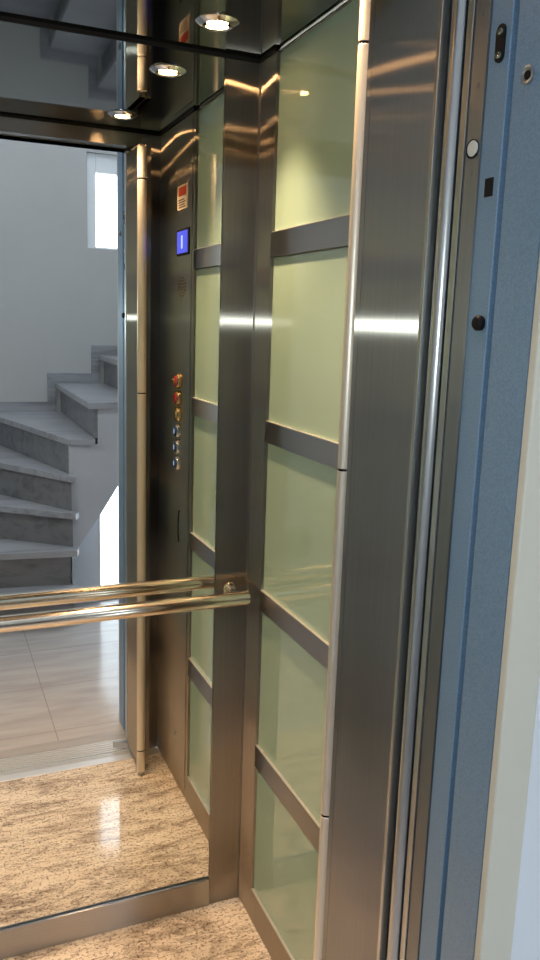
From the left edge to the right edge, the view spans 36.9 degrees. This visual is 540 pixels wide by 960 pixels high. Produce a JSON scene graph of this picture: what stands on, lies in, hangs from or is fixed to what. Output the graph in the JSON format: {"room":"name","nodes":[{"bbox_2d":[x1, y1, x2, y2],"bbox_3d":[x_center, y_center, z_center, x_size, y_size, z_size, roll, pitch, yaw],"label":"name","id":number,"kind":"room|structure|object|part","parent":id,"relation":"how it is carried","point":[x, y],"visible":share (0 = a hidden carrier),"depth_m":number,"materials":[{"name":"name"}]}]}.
{"room":"elevator interior","nodes":[
{"label":"elevator interior","id":0,"kind":"room"},
{"bbox_2d":[2,897,271,959],"bbox_3d":[-0.405,1.273,1.706,1.054,0.040,0.826,-3,12,-23],"label":"floor","id":1,"kind":"structure","parent":0,"point":[221,930],"depth_m":2.08,"materials":[{"name":"stone"}]},
{"bbox_2d":[0,0,348,59],"bbox_3d":[-0.316,-0.863,1.245,1.054,0.026,0.924,-3,12,-23],"label":"ceiling","id":2,"kind":"structure","parent":0,"point":[264,25],"depth_m":1.60,"materials":[{"name":"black metal"}]},
{"bbox_2d":[195,13,238,31],"bbox_3d":[-0.105,-0.911,1.616,0.088,0.008,0.088,-3,12,-23],"label":"recessed light","id":3,"kind":"object","parent":2,"relation":"in","point":[215,22],"visible":1,"depth_m":1.60,"materials":[{"name":"silver metal"}]},
{"bbox_2d":[239,0,352,959],"bbox_3d":[0.127,0.184,1.650,0.020,2.153,0.906,-3,12,-23],"label":"wall","id":4,"kind":"structure","parent":0,"point":[270,81],"depth_m":1.97,"materials":[{"name":"metal"}]},
{"bbox_2d":[0,15,275,62],"bbox_3d":[-0.324,-0.850,1.265,1.012,0.008,0.859,-3,12,-23],"label":"trim","id":5,"kind":"structure","parent":4,"relation":"attached to","point":[2,18],"depth_m":1.73,"materials":[{"name":"black"}]},
{"bbox_2d":[237,63,261,897],"bbox_3d":[-0.055,0.106,2.041,0.003,2.143,0.003,-3,12,-23],"label":"trim","id":6,"kind":"structure","parent":4,"relation":"attached to","point":[260,63],"depth_m":2.01,"materials":[{"name":"grey metal"}]},
{"bbox_2d":[254,770,318,959],"bbox_3d":[0.039,0.948,1.946,0.004,0.356,0.388,-3,12,-23],"label":"glass panel","id":7,"kind":"object","parent":4,"relation":"attached to","point":[286,861],"visible":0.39,"depth_m":1.95,"materials":[{"name":"green glass"}]},
{"bbox_2d":[255,745,319,852],"bbox_3d":[0.040,0.744,1.903,0.008,0.058,0.389,-3,12,-23],"label":"band","id":8,"kind":"object","parent":4,"relation":"attached to","point":[292,805],"visible":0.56,"depth_m":1.89,"materials":[{"name":"silver metal"}]},
{"bbox_2d":[258,613,326,822],"bbox_3d":[0.053,0.536,1.865,0.004,0.364,0.388,-3,12,-23],"label":"glass panel","id":9,"kind":"object","parent":4,"relation":"attached to","point":[293,684],"visible":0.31,"depth_m":1.86,"materials":[{"name":"green glass"}]},
{"bbox_2d":[259,590,328,669],"bbox_3d":[0.053,0.333,1.823,0.008,0.050,0.389,-3,12,-23],"label":"band","id":10,"kind":"object","parent":4,"relation":"attached to","point":[306,639],"visible":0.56,"depth_m":1.80,"materials":[{"name":"silver metal"}]},
{"bbox_2d":[251,214,349,959],"bbox_3d":[0.055,0.299,1.817,0.007,1.681,0.388,-3,12,-23],"label":"trim","id":11,"kind":"structure","parent":4,"relation":"attached to","point":[262,590],"depth_m":1.88,"materials":[{"name":"silver metal"}]},
{"bbox_2d":[263,443,337,642],"bbox_3d":[0.066,0.126,1.786,0.004,0.367,0.388,-3,12,-23],"label":"glass panel","id":12,"kind":"object","parent":4,"relation":"attached to","point":[301,490],"visible":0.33,"depth_m":1.78,"materials":[{"name":"green glass"}]},
{"bbox_2d":[265,421,338,468],"bbox_3d":[0.067,-0.079,1.743,0.008,0.049,0.389,-3,12,-23],"label":"band","id":13,"kind":"object","parent":4,"relation":"attached to","point":[325,452],"visible":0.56,"depth_m":1.72,"materials":[{"name":"silver metal"}]},
{"bbox_2d":[269,247,347,442],"bbox_3d":[0.080,-0.287,1.705,0.004,0.372,0.388,-3,12,-23],"label":"glass panel","id":14,"kind":"object","parent":4,"relation":"attached to","point":[309,289],"visible":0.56,"depth_m":1.70,"materials":[{"name":"green glass"}]},
{"bbox_2d":[271,215,349,256],"bbox_3d":[0.081,-0.497,1.662,0.008,0.055,0.389,-3,12,-23],"label":"band","id":15,"kind":"object","parent":4,"relation":"attached to","point":[331,233],"visible":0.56,"depth_m":1.64,"materials":[{"name":"silver metal"}]},
{"bbox_2d":[275,0,359,230],"bbox_3d":[0.094,-0.709,1.623,0.004,0.376,0.388,-3,12,-23],"label":"glass panel","id":16,"kind":"object","parent":4,"relation":"attached to","point":[318,72],"visible":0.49,"depth_m":1.61,"materials":[{"name":"green glass"}]},
{"bbox_2d":[511,678,539,959],"bbox_3d":[1.518,-0.953,1.320,2.496,4.600,0.060,-3,12,-23],"label":"wall","id":17,"kind":"structure","parent":0,"point":[526,933],"depth_m":1.09,"materials":[{"name":"white paint"}]},
{"bbox_2d":[419,0,539,959],"bbox_3d":[0.282,0.226,1.080,0.055,2.300,0.122,-3,12,-23],"label":"door frame","id":18,"kind":"structure","parent":17,"relation":"attached to","point":[507,232],"depth_m":1.02,"materials":[{"name":"blue paint"}]},
{"bbox_2d":[406,0,492,959],"bbox_3d":[0.240,0.309,1.161,0.030,2.098,0.024,-3,12,-23],"label":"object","id":19,"kind":"structure","parent":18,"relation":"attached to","point":[484,7],"depth_m":1.09,"materials":[{"name":"metal"}]},
{"bbox_3d":[0.274,-0.520,0.963,0.002,0.043,0.017,-3,12,-23],"label":"strike plate","id":20,"kind":"part","parent":18,"relation":"part of","materials":[{"name":"black rubber"}]},
{"bbox_2d":[474,252,539,959],"bbox_3d":[0.318,0.199,1.013,0.054,2.380,0.014,-3,12,-23],"label":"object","id":21,"kind":"structure","parent":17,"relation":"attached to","point":[520,665],"depth_m":1.02,"materials":[{"name":"white paint"}]},
{"bbox_3d":[-0.530,0.120,1.869,1.054,2.153,0.022,-3,12,-23],"label":"wall","id":22,"kind":"structure","parent":0,"visible":0},
{"bbox_2d":[0,877,208,959],"bbox_3d":[-0.554,1.141,2.049,0.839,0.080,0.016,-3,12,-23],"label":"baseboard","id":23,"kind":"structure","parent":22,"relation":"attached to","point":[22,938],"depth_m":2.09,"materials":[{"name":"metal"}]},
{"bbox_2d":[0,21,224,927],"bbox_3d":[-0.521,0.087,1.847,0.837,2.063,0.006,-3,12,-23],"label":"mirror","id":24,"kind":"object","parent":22,"relation":"attached to","point":[111,151],"visible":1,"depth_m":1.88,"materials":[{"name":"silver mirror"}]},
{"bbox_2d":[208,58,259,903],"bbox_3d":[-0.096,0.107,2.033,0.085,2.145,0.012,-3,12,-23],"label":"panel","id":25,"kind":"object","parent":22,"relation":"attached to","point":[241,78],"visible":1,"depth_m":1.99,"materials":[{"name":"metal"}]},
{"bbox_2d":[0,582,250,632],"bbox_3d":[-0.497,0.307,1.847,0.945,0.040,0.085,-3,12,-23],"label":"handrail","id":26,"kind":"object","parent":25,"relation":"attached to","point":[230,597],"visible":1,"depth_m":1.87,"materials":[{"name":"silver"}]},
{"bbox_3d":[0.254,0.267,1.247,0.065,2.153,0.039,-3,12,-23],"label":"wall","id":27,"kind":"structure","parent":0,"visible":0},
{"bbox_2d":[313,0,452,959],"bbox_3d":[0.146,0.284,1.300,0.088,2.084,0.220,-3,12,-23],"label":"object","id":28,"kind":"structure","parent":27,"relation":"in","point":[403,57],"depth_m":1.23,"materials":[{"name":"metal"}]},
{"bbox_3d":[-0.196,1.367,1.234,0.872,0.030,0.080,-3,12,-23],"label":"sill","id":29,"kind":"structure","parent":0,"visible":0},
{"bbox_2d":[387,0,476,959],"bbox_3d":[0.225,0.302,1.193,0.046,2.098,0.046,-3,12,-23],"label":"elevator door edge","id":30,"kind":"object","parent":29,"relation":"on","point":[463,20],"visible":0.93,"depth_m":1.11,"materials":[{"name":"grey"}]}
]}

